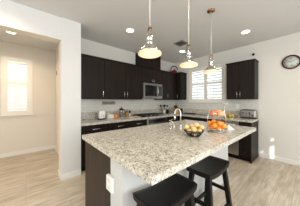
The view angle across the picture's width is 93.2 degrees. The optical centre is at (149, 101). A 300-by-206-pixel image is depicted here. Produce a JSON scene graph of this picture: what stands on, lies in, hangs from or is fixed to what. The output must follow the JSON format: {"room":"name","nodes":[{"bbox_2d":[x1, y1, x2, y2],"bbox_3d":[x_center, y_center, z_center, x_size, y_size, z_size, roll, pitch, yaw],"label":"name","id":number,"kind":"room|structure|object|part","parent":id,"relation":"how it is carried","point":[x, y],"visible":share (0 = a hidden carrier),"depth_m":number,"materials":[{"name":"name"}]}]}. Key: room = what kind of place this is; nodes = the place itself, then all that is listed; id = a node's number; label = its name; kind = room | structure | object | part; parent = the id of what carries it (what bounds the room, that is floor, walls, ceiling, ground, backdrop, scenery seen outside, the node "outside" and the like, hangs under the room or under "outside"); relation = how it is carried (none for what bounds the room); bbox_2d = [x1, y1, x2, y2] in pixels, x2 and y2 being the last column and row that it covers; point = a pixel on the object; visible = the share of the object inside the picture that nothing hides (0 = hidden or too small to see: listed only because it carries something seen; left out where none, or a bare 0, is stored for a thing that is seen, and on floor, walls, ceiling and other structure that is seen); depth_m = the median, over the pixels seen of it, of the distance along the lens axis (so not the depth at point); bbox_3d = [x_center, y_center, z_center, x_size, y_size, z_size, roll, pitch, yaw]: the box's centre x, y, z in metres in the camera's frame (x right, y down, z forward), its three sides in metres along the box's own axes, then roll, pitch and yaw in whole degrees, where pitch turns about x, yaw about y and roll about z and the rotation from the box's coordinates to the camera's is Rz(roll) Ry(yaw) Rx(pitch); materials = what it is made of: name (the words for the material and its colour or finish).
{"room":"kitchen","nodes":[
{"label":"kitchen","id":0,"kind":"room"},
{"bbox_2d":[0,41,54,153],"bbox_3d":[-4.168,-0.041,2.805,3.820,2.740,0.120,0,0,-41],"label":"wall","id":1,"kind":"structure","parent":0,"point":[19,132],"depth_m":3.74,"materials":[{"name":"beige paint"}]},
{"bbox_2d":[0,56,32,115],"bbox_3d":[-3.288,-0.357,3.530,0.590,1.418,0.146,0,0,-41],"label":"window","id":2,"kind":"structure","parent":1,"relation":"in","point":[27,102],"depth_m":3.48,"materials":[{"name":"white"}]},
{"bbox_3d":[-3.271,-0.366,3.511,0.440,1.290,0.034,0,0,-41],"label":"shutter frame","id":3,"kind":"part","parent":2,"relation":"part of","materials":[{"name":"white wood"}]},
{"bbox_3d":[-3.243,-0.366,3.479,0.012,1.150,0.010,0,0,-41],"label":"tilt rod","id":4,"kind":"part","parent":2,"relation":"part of","materials":[{"name":"white wood"}]},
{"bbox_2d":[0,145,53,157],"bbox_3d":[-4.123,1.282,2.754,3.820,0.095,0.014,0,0,-41],"label":"baseboard","id":5,"kind":"structure","parent":1,"relation":"attached to","point":[3,155],"depth_m":3.60,"materials":[{"name":"white paint"}]},
{"bbox_2d":[0,0,61,39],"bbox_3d":[-2.932,-0.041,1.268,3.657,2.740,0.191,0,0,-41],"label":"wall","id":6,"kind":"structure","parent":0,"point":[12,14],"depth_m":2.13,"materials":[{"name":"white paint"}]},
{"bbox_2d":[0,25,61,173],"bbox_3d":[-2.494,0.095,1.679,2.457,2.276,0.229,0,0,-41],"label":"trim","id":7,"kind":"structure","parent":6,"relation":"attached to","point":[2,27],"depth_m":2.40,"materials":[{"name":"beige paint"}]},
{"bbox_2d":[55,45,58,145],"bbox_3d":[-2.265,-0.041,3.622,0.120,2.740,1.395,0,0,-41],"label":"wall","id":8,"kind":"structure","parent":0,"point":[57,48],"depth_m":3.93,"materials":[{"name":"beige paint"}]},
{"bbox_2d":[56,69,58,154],"bbox_3d":[-2.174,0.265,3.400,0.035,2.112,0.780,0,0,-41],"label":"door frame","id":9,"kind":"structure","parent":8,"relation":"in","point":[57,71],"depth_m":3.60,"materials":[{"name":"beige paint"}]},
{"bbox_2d":[56,65,58,151],"bbox_3d":[-2.171,0.229,3.409,0.020,2.200,0.930,0,0,-41],"label":"trim","id":10,"kind":"structure","parent":8,"relation":"attached to","point":[57,68],"depth_m":3.69,"materials":[{"name":"beige paint"}]},
{"bbox_2d":[62,17,80,173],"bbox_3d":[-1.614,-0.041,2.766,0.300,2.740,0.751,0,0,-41],"label":"wall","id":11,"kind":"structure","parent":0,"point":[71,30],"depth_m":2.48,"materials":[{"name":"white paint"}]},
{"bbox_2d":[58,169,80,180],"bbox_3d":[-1.455,1.282,2.573,0.315,0.095,0.281,0,0,-41],"label":"baseboard","id":12,"kind":"structure","parent":11,"relation":"attached to","point":[77,172],"depth_m":2.47,"materials":[{"name":"white paint"}]},
{"bbox_2d":[81,38,174,71],"bbox_3d":[-0.361,-0.041,4.281,3.579,2.740,0.120,0,0,-41],"label":"wall","id":13,"kind":"structure","parent":0,"point":[88,47],"depth_m":3.63,"materials":[{"name":"white paint"}]},
{"bbox_2d":[81,53,104,98],"bbox_3d":[-1.327,-0.499,3.099,0.565,0.913,0.386,0,0,-41],"label":"upper cabinet","id":14,"kind":"object","parent":13,"relation":"attached to","point":[92,67],"visible":0.67,"depth_m":2.99,"materials":[{"name":"brown wood"}]},
{"bbox_3d":[-1.335,-0.941,3.108,0.565,0.030,0.361,0,0,-41],"label":"crown","id":15,"kind":"part","parent":14,"relation":"part of","materials":[{"name":"black wood"}]},
{"bbox_2d":[102,101,114,104],"bbox_3d":[-1.035,0.047,3.591,0.350,0.084,0.013,0,0,-41],"label":"wall plaque","id":16,"kind":"object","parent":13,"relation":"attached to","point":[103,102],"visible":1,"depth_m":3.58,"materials":[{"name":"beige wood"}]},
{"bbox_2d":[104,58,142,99],"bbox_3d":[-0.709,-0.499,3.639,1.073,0.913,0.386,0,0,-41],"label":"upper cabinet","id":17,"kind":"object","parent":13,"relation":"attached to","point":[122,80],"visible":0.92,"depth_m":3.47,"materials":[{"name":"brown wood"}]},
{"bbox_3d":[-0.815,-0.483,3.354,0.534,0.873,0.022,0,0,-41],"label":"door","id":18,"kind":"part","parent":17,"relation":"part of","materials":[{"name":"brown wood"}]},
{"bbox_3d":[-0.717,-0.941,3.649,1.073,0.030,0.361,0,0,-41],"label":"crown","id":19,"kind":"part","parent":17,"relation":"part of","materials":[{"name":"black wood"}]},
{"bbox_3d":[-0.410,-0.483,3.708,0.529,0.873,0.022,0,0,-41],"label":"door","id":20,"kind":"part","parent":17,"relation":"part of","materials":[{"name":"brown wood"}]},
{"bbox_2d":[81,99,174,112],"bbox_3d":[-0.365,0.102,4.193,3.459,0.315,0.008,0,0,-41],"label":"backsplash","id":21,"kind":"structure","parent":13,"relation":"attached to","point":[87,105],"depth_m":3.88,"materials":[{"name":"beige tile"}]},
{"bbox_2d":[135,53,160,69],"bbox_3d":[-0.043,-1.171,4.250,0.706,0.429,0.344,0,0,-41],"label":"upper cabinet","id":22,"kind":"object","parent":13,"relation":"attached to","point":[155,63],"visible":0.48,"depth_m":4.10,"materials":[{"name":"brown wood"}]},
{"bbox_3d":[-0.070,-1.169,4.012,0.348,0.415,0.022,0,0,-41],"label":"door","id":23,"kind":"part","parent":22,"relation":"part of","materials":[{"name":"brown wood"}]},
{"bbox_3d":[0.196,-1.169,4.245,0.348,0.415,0.022,0,0,-41],"label":"door","id":24,"kind":"part","parent":22,"relation":"part of","materials":[{"name":"brown wood"}]},
{"bbox_2d":[142,66,161,84],"bbox_3d":[-0.026,-0.731,4.237,0.738,0.450,0.386,0,0,-41],"label":"upper cabinet","id":25,"kind":"object","parent":13,"relation":"attached to","point":[149,75],"visible":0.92,"depth_m":4.09,"materials":[{"name":"brown wood"}]},
{"bbox_3d":[-0.070,-0.715,4.006,0.364,0.410,0.022,0,0,-41],"label":"door","id":26,"kind":"part","parent":25,"relation":"part of","materials":[{"name":"brown wood"}]},
{"bbox_2d":[142,83,161,98],"bbox_3d":[-0.004,-0.289,4.212,0.730,0.427,0.434,0,0,-41],"label":"microwave","id":27,"kind":"object","parent":25,"relation":"attached to","point":[149,91],"visible":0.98,"depth_m":4.05,"materials":[{"name":"silver metal"}]},
{"bbox_3d":[0.209,-0.715,4.250,0.364,0.410,0.022,0,0,-41],"label":"door","id":28,"kind":"part","parent":25,"relation":"part of","materials":[{"name":"brown wood"}]},
{"bbox_2d":[154,70,176,99],"bbox_3d":[0.528,-0.499,4.722,0.732,0.913,0.386,0,0,-41],"label":"upper cabinet","id":29,"kind":"object","parent":13,"relation":"attached to","point":[168,79],"visible":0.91,"depth_m":4.58,"materials":[{"name":"brown wood"}]},
{"bbox_3d":[0.461,-0.483,4.470,0.294,0.873,0.022,0,0,-41],"label":"door","id":30,"kind":"part","parent":29,"relation":"part of","materials":[{"name":"brown wood"}]},
{"bbox_3d":[0.737,-0.483,4.712,0.428,0.873,0.022,0,0,-41],"label":"door","id":31,"kind":"part","parent":29,"relation":"part of","materials":[{"name":"brown wood"}]},
{"bbox_2d":[0,0,299,63],"bbox_3d":[-0.411,-1.461,1.268,7.650,0.100,7.450,0,0,-41],"label":"ceiling","id":32,"kind":"structure","parent":0,"point":[105,22],"depth_m":2.54,"materials":[{"name":"white paint"}]},
{"bbox_2d":[125,28,134,32],"bbox_3d":[-0.394,-1.407,2.831,0.190,0.008,0.190,0,0,-41],"label":"recessed light","id":33,"kind":"object","parent":32,"relation":"in","point":[129,30],"visible":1,"depth_m":2.83,"materials":[{"name":"white plastic"}]},
{"bbox_2d":[138,0,160,58],"bbox_3d":[-0.001,-0.923,1.374,0.228,0.976,0.228,0,0,-41],"label":"pendant light","id":34,"kind":"object","parent":32,"relation":"hanging from","point":[149,51],"visible":1,"depth_m":1.34,"materials":[{"name":"glass"}]},
{"bbox_3d":[-0.001,-0.509,1.374,0.220,0.078,0.220,0,0,-41],"label":"lamp shade","id":35,"kind":"part","parent":34,"relation":"part of","materials":[{"name":"glass"}]},
{"bbox_2d":[138,49,160,58],"bbox_3d":[-0.001,-0.452,1.374,0.228,0.034,0.228,0,0,-41],"label":"diffuser","id":36,"kind":"object","parent":34,"relation":"attached to","point":[144,53],"depth_m":1.32,"materials":[{"name":"beige"}]},
{"bbox_3d":[-0.001,-1.050,1.374,0.016,0.663,0.015,0,0,-41],"label":"rod","id":37,"kind":"part","parent":34,"relation":"part of","materials":[{"name":"grey"}]},
{"bbox_2d":[173,40,187,46],"bbox_3d":[0.759,-1.403,3.454,0.280,0.017,0.280,0,0,-41],"label":"ceiling vent","id":38,"kind":"object","parent":32,"relation":"in","point":[180,43],"visible":0.98,"depth_m":3.45,"materials":[{"name":"grey metal"}]},
{"bbox_2d":[179,0,197,67],"bbox_3d":[0.493,-0.923,1.806,0.228,0.976,0.228,0,0,-41],"label":"pendant light","id":39,"kind":"object","parent":32,"relation":"hanging from","point":[188,62],"visible":1,"depth_m":1.77,"materials":[{"name":"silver metal"}]},
{"bbox_3d":[0.493,-1.050,1.806,0.016,0.663,0.015,0,0,-41],"label":"rod","id":40,"kind":"part","parent":39,"relation":"part of","materials":[{"name":"grey metal"}]},
{"bbox_3d":[0.493,-0.509,1.806,0.220,0.078,0.220,0,0,-41],"label":"lamp shade","id":41,"kind":"part","parent":39,"relation":"part of","materials":[{"name":"glass"}]},
{"bbox_2d":[179,62,197,67],"bbox_3d":[0.493,-0.452,1.806,0.228,0.034,0.228,0,0,-41],"label":"diffuser","id":42,"kind":"object","parent":39,"relation":"attached to","point":[183,64],"depth_m":1.74,"materials":[{"name":"beige glass"}]},
{"bbox_2d":[203,8,218,73],"bbox_3d":[0.953,-0.923,2.208,0.228,0.976,0.228,0,0,-41],"label":"pendant light","id":43,"kind":"object","parent":32,"relation":"hanging from","point":[211,69],"visible":1,"depth_m":2.19,"materials":[{"name":"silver metal"}]},
{"bbox_3d":[0.953,-0.509,2.208,0.220,0.078,0.220,0,0,-41],"label":"lamp shade","id":44,"kind":"part","parent":43,"relation":"part of","materials":[{"name":"glass"}]},
{"bbox_3d":[0.953,-1.050,2.208,0.016,0.663,0.015,0,0,-41],"label":"rod","id":45,"kind":"part","parent":43,"relation":"part of","materials":[{"name":"grey metal"}]},
{"bbox_2d":[203,69,218,73],"bbox_3d":[0.953,-0.452,2.208,0.228,0.034,0.228,0,0,-41],"label":"diffuser","id":46,"kind":"object","parent":43,"relation":"attached to","point":[207,71],"depth_m":2.14,"materials":[{"name":"beige glass"}]},
{"bbox_2d":[240,30,250,33],"bbox_3d":[1.948,-1.407,2.891,0.190,0.008,0.190,0,0,-41],"label":"recessed light","id":47,"kind":"object","parent":32,"relation":"in","point":[244,31],"visible":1,"depth_m":2.88,"materials":[{"name":"white plastic"}]},
{"bbox_2d":[0,148,299,205],"bbox_3d":[-0.411,1.379,1.268,7.650,0.100,7.450,0,0,-41],"label":"floor","id":48,"kind":"structure","parent":0,"point":[28,179],"depth_m":2.32,"materials":[{"name":"beige wood"}]},
{"bbox_2d":[81,123,109,170],"bbox_3d":[-1.240,0.892,3.003,0.570,0.874,0.646,0,0,-41],"label":"base cabinet","id":49,"kind":"object","parent":48,"relation":"on","point":[89,129],"visible":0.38,"depth_m":2.69,"materials":[{"name":"black wood"}]},
{"bbox_3d":[-1.058,0.929,2.796,0.566,0.590,0.022,0,0,-41],"label":"door","id":50,"kind":"part","parent":49,"relation":"part of","materials":[{"name":"brown wood"}]},
{"bbox_3d":[-1.058,0.549,2.796,0.566,0.159,0.022,0,0,-41],"label":"drawer","id":51,"kind":"part","parent":49,"relation":"part of","materials":[{"name":"brown wood"}]},
{"bbox_2d":[81,108,259,125],"bbox_3d":[0.481,0.354,3.227,3.457,0.200,2.574,0,0,-41],"label":"countertop","id":52,"kind":"structure","parent":49,"relation":"on","point":[87,118],"depth_m":3.66,"materials":[{"name":"stone"}]},
{"bbox_2d":[97,111,104,119],"bbox_3d":[-1.103,0.316,3.220,0.144,0.195,0.132,0,0,-41],"label":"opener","id":53,"kind":"object","parent":52,"relation":"on","point":[101,114],"visible":0.99,"depth_m":3.17,"materials":[{"name":"white plastic"}]},
{"bbox_2d":[106,114,113,118],"bbox_3d":[-0.963,0.363,3.409,0.170,0.100,0.120,0,0,-41],"label":"lidded dish","id":54,"kind":"object","parent":52,"relation":"on","point":[109,116],"visible":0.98,"depth_m":3.37,"materials":[{"name":"white ceramic"}]},
{"bbox_2d":[119,107,125,116],"bbox_3d":[-0.713,0.278,3.650,0.146,0.272,0.119,0,0,-41],"label":"press","id":55,"kind":"object","parent":52,"relation":"on","point":[121,109],"visible":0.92,"depth_m":3.60,"materials":[{"name":"silver glass"}]},
{"bbox_2d":[132,113,163,116],"bbox_3d":[-0.007,0.389,4.093,0.880,0.048,0.490,0,0,-41],"label":"cooktop","id":56,"kind":"object","parent":52,"relation":"in","point":[141,114],"visible":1,"depth_m":3.97,"materials":[{"name":"black glass"}]},
{"bbox_2d":[240,109,257,118],"bbox_3d":[2.366,0.306,3.399,0.222,0.214,0.330,0,0,-41],"label":"toaster","id":57,"kind":"object","parent":52,"relation":"on","point":[244,113],"visible":0.99,"depth_m":3.33,"materials":[{"name":"silver metal"}]},
{"bbox_2d":[109,121,129,130],"bbox_3d":[-0.836,0.892,3.356,0.498,0.874,0.646,0,0,-41],"label":"base cabinet","id":58,"kind":"object","parent":48,"relation":"on","point":[118,125],"visible":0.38,"depth_m":3.12,"materials":[{"name":"black"}]},
{"bbox_2d":[130,119,146,127],"bbox_3d":[-0.458,0.892,3.687,0.503,0.874,0.646,0,0,-41],"label":"base cabinet","id":59,"kind":"object","parent":48,"relation":"on","point":[136,123],"visible":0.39,"depth_m":3.45,"materials":[{"name":"black"}]},
{"bbox_2d":[85,141,227,205],"bbox_3d":[0.283,0.897,2.128,2.132,0.864,0.942,0,0,-41],"label":"kitchen island","id":60,"kind":"object","parent":48,"relation":"on","point":[98,164],"visible":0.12,"depth_m":1.37,"materials":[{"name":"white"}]},
{"bbox_3d":[-0.558,0.897,1.485,0.015,0.864,0.690,0,0,-41],"label":"panel","id":61,"kind":"part","parent":60,"relation":"part of","materials":[{"name":"brown wood"}]},
{"bbox_2d":[106,174,114,193],"bbox_3d":[-0.331,0.689,1.185,0.031,0.124,0.110,0,0,-41],"label":"outlet box","id":62,"kind":"object","parent":60,"relation":"attached to","point":[110,180],"visible":1,"depth_m":1.15,"materials":[{"name":"white plastic"}]},
{"bbox_2d":[82,120,255,185],"bbox_3d":[0.415,0.439,1.982,2.198,0.050,1.289,0,0,-41],"label":"island countertop","id":63,"kind":"structure","parent":60,"relation":"on","point":[153,153],"depth_m":1.35,"materials":[{"name":"stone"}]},
{"bbox_2d":[174,108,182,129],"bbox_3d":[0.415,0.260,2.073,0.126,0.306,0.055,0,0,4],"label":"faucet","id":64,"kind":"object","parent":63,"relation":"on","point":[180,125],"visible":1,"depth_m":2.06,"materials":[{"name":"silver metal"}]},
{"bbox_2d":[184,129,203,136],"bbox_3d":[0.522,0.376,1.682,0.236,0.076,0.236,0,0,-41],"label":"wire bowl","id":65,"kind":"object","parent":63,"relation":"on","point":[186,131],"visible":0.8,"depth_m":1.60,"materials":[{"name":"black metal"}]},
{"bbox_2d":[206,103,227,132],"bbox_3d":[0.917,0.221,1.950,0.270,0.385,0.270,0,0,-41],"label":"tiered fruit stand","id":66,"kind":"object","parent":63,"relation":"on","point":[207,128],"visible":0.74,"depth_m":1.93,"materials":[{"name":"silver metal"}]},
{"bbox_2d":[209,112,224,116],"bbox_3d":[0.917,0.188,1.950,0.206,0.055,0.206,0,0,-41],"label":"basket","id":67,"kind":"object","parent":66,"relation":"on","point":[209,112],"depth_m":1.89,"materials":[{"name":"silver metal"}]},
{"bbox_2d":[207,128,226,132],"bbox_3d":[0.917,0.402,1.950,0.260,0.016,0.260,0,0,-41],"label":"tray","id":68,"kind":"object","parent":66,"relation":"on","point":[221,131],"depth_m":1.87,"materials":[{"name":"silver metal"}]},
{"bbox_2d":[147,117,166,124],"bbox_3d":[0.027,0.892,4.108,0.776,0.874,0.650,0,0,-41],"label":"oven","id":69,"kind":"object","parent":48,"relation":"on","point":[152,121],"visible":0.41,"depth_m":3.86,"materials":[{"name":"black"}]},
{"bbox_2d":[133,173,196,205],"bbox_3d":[0.130,1.002,1.104,0.513,0.655,0.343,0,0,-41],"label":"bar stool","id":70,"kind":"object","parent":48,"relation":"on","point":[175,190],"visible":0.96,"depth_m":1.08,"materials":[{"name":"black wood"}]},
{"bbox_3d":[0.363,1.022,1.150,0.146,0.614,0.061,0,0,6],"label":"leg","id":71,"kind":"part","parent":70,"relation":"part of","materials":[{"name":"black wood"}]},
{"bbox_2d":[167,116,176,121],"bbox_3d":[0.494,0.892,4.519,0.463,0.874,0.646,0,0,-41],"label":"base cabinet","id":72,"kind":"object","parent":48,"relation":"on","point":[171,118],"visible":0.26,"depth_m":4.28,"materials":[{"name":"black"}]},
{"bbox_2d":[178,116,192,120],"bbox_3d":[1.263,0.892,4.452,0.636,0.874,0.537,0,0,-41],"label":"base cabinet","id":73,"kind":"object","parent":48,"relation":"on","point":[182,117],"visible":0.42,"depth_m":4.27,"materials":[{"name":"black wood"}]},
{"bbox_2d":[193,117,211,121],"bbox_3d":[1.625,0.892,4.039,0.636,0.874,0.558,0,0,-41],"label":"base cabinet","id":74,"kind":"object","parent":48,"relation":"on","point":[194,118],"visible":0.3,"depth_m":3.86,"materials":[{"name":"black"}]},
{"bbox_2d":[184,155,231,205],"bbox_3d":[0.634,1.002,1.531,0.513,0.655,0.343,0,0,-41],"label":"bar stool","id":75,"kind":"object","parent":48,"relation":"on","point":[210,168],"visible":0.97,"depth_m":1.49,"materials":[{"name":"black wood"}]},
{"bbox_3d":[0.401,1.022,1.485,0.146,0.614,0.061,0,0,6],"label":"leg","id":76,"kind":"part","parent":75,"relation":"part of","materials":[{"name":"black wood"}]},
{"bbox_3d":[0.634,0.710,1.531,0.486,0.072,0.270,0,0,-41],"label":"seat","id":77,"kind":"part","parent":75,"relation":"part of","materials":[{"name":"black wood"}]},
{"bbox_3d":[0.557,1.022,1.306,0.061,0.614,0.146,0,0,2],"label":"leg","id":78,"kind":"part","parent":75,"relation":"part of","materials":[{"name":"black wood"}]},
{"bbox_3d":[0.867,1.022,1.577,0.146,0.614,0.061,0,0,6],"label":"leg","id":79,"kind":"part","parent":75,"relation":"part of","materials":[{"name":"black wood"}]},
{"bbox_2d":[212,119,239,158],"bbox_3d":[2.006,0.892,3.599,0.642,0.874,0.602,0,0,-41],"label":"dishwasher","id":80,"kind":"object","parent":48,"relation":"on","point":[233,149],"visible":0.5,"depth_m":3.28,"materials":[{"name":"silver"}]},
{"bbox_2d":[239,121,257,163],"bbox_3d":[2.300,0.892,3.294,0.602,0.874,0.239,0,0,-41],"label":"base cabinet","id":81,"kind":"object","parent":48,"relation":"on","point":[248,145],"visible":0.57,"depth_m":3.11,"materials":[{"name":"black wood"}]},
{"bbox_3d":[2.076,0.549,3.111,0.022,0.159,0.214,0,0,-41],"label":"drawer","id":82,"kind":"part","parent":81,"relation":"part of","materials":[{"name":"brown wood"}]},
{"bbox_3d":[2.076,0.929,3.111,0.022,0.590,0.214,0,0,-41],"label":"door","id":83,"kind":"part","parent":81,"relation":"part of","materials":[{"name":"brown wood"}]},
{"bbox_3d":[2.373,0.892,3.211,0.602,0.874,0.019,0,0,-41],"label":"panel","id":84,"kind":"part","parent":81,"relation":"part of","materials":[{"name":"brown wood"}]},
{"bbox_2d":[175,32,299,160],"bbox_3d":[2.922,-0.041,3.154,0.120,2.740,5.900,0,0,-41],"label":"wall","id":85,"kind":"structure","parent":0,"point":[278,86],"depth_m":3.18,"materials":[{"name":"white paint"}]},
{"bbox_2d":[176,72,186,99],"bbox_3d":[0.971,-0.507,5.006,0.376,0.928,0.541,0,0,-41],"label":"upper cabinet","id":86,"kind":"object","parent":85,"relation":"attached to","point":[181,77],"visible":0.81,"depth_m":4.81,"materials":[{"name":"brown wood"}]},
{"bbox_3d":[0.984,-0.491,4.779,0.022,0.888,0.152,0,0,-41],"label":"door","id":87,"kind":"part","parent":86,"relation":"part of","materials":[{"name":"brown wood"}]},
{"bbox_2d":[189,63,225,102],"bbox_3d":[1.761,-0.509,4.431,0.146,1.113,1.200,0,0,-41],"label":"window","id":88,"kind":"structure","parent":85,"relation":"in","point":[206,81],"depth_m":4.38,"materials":[{"name":"white wood"}]},
{"bbox_3d":[1.567,-0.518,4.613,0.034,0.985,0.520,0,0,-41],"label":"shutter frame","id":89,"kind":"part","parent":88,"relation":"part of","materials":[{"name":"white wood"}]},
{"bbox_3d":[1.916,-0.518,4.214,0.034,0.985,0.520,0,0,-41],"label":"shutter frame","id":90,"kind":"part","parent":88,"relation":"part of","materials":[{"name":"white"}]},
{"bbox_2d":[175,99,258,111],"bbox_3d":[1.775,0.102,4.368,0.008,0.315,2.547,0,0,-41],"label":"backsplash","id":91,"kind":"structure","parent":85,"relation":"attached to","point":[253,104],"depth_m":3.96,"materials":[{"name":"beige tile"}]},
{"bbox_2d":[226,59,258,99],"bbox_3d":[2.276,-0.499,3.515,0.376,0.913,0.623,0,0,-41],"label":"upper cabinet","id":92,"kind":"object","parent":85,"relation":"attached to","point":[241,76],"visible":1,"depth_m":3.37,"materials":[{"name":"brown wood"}]},
{"bbox_3d":[2.064,-0.483,3.544,0.022,0.873,0.274,0,0,-41],"label":"door","id":93,"kind":"part","parent":92,"relation":"part of","materials":[{"name":"brown wood"}]},
{"bbox_3d":[2.285,-0.941,3.523,0.351,0.030,0.623,0,0,-41],"label":"crown","id":94,"kind":"part","parent":92,"relation":"part of","materials":[{"name":"black wood"}]},
{"bbox_3d":[2.262,-0.483,3.318,0.022,0.873,0.314,0,0,-41],"label":"door","id":95,"kind":"part","parent":92,"relation":"part of","materials":[{"name":"brown wood"}]},
{"bbox_2d":[259,153,299,165],"bbox_3d":[3.682,1.282,2.183,0.014,0.095,3.238,0,0,-41],"label":"baseboard","id":96,"kind":"structure","parent":85,"relation":"attached to","point":[293,162],"depth_m":3.11,"materials":[{"name":"white paint"}]},
{"bbox_2d":[282,55,299,68],"bbox_3d":[2.970,-0.823,2.981,0.034,0.296,0.296,0,0,-41],"label":"wall clock","id":97,"kind":"object","parent":85,"relation":"attached to","point":[291,61],"visible":1,"depth_m":2.98,"materials":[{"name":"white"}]}
]}

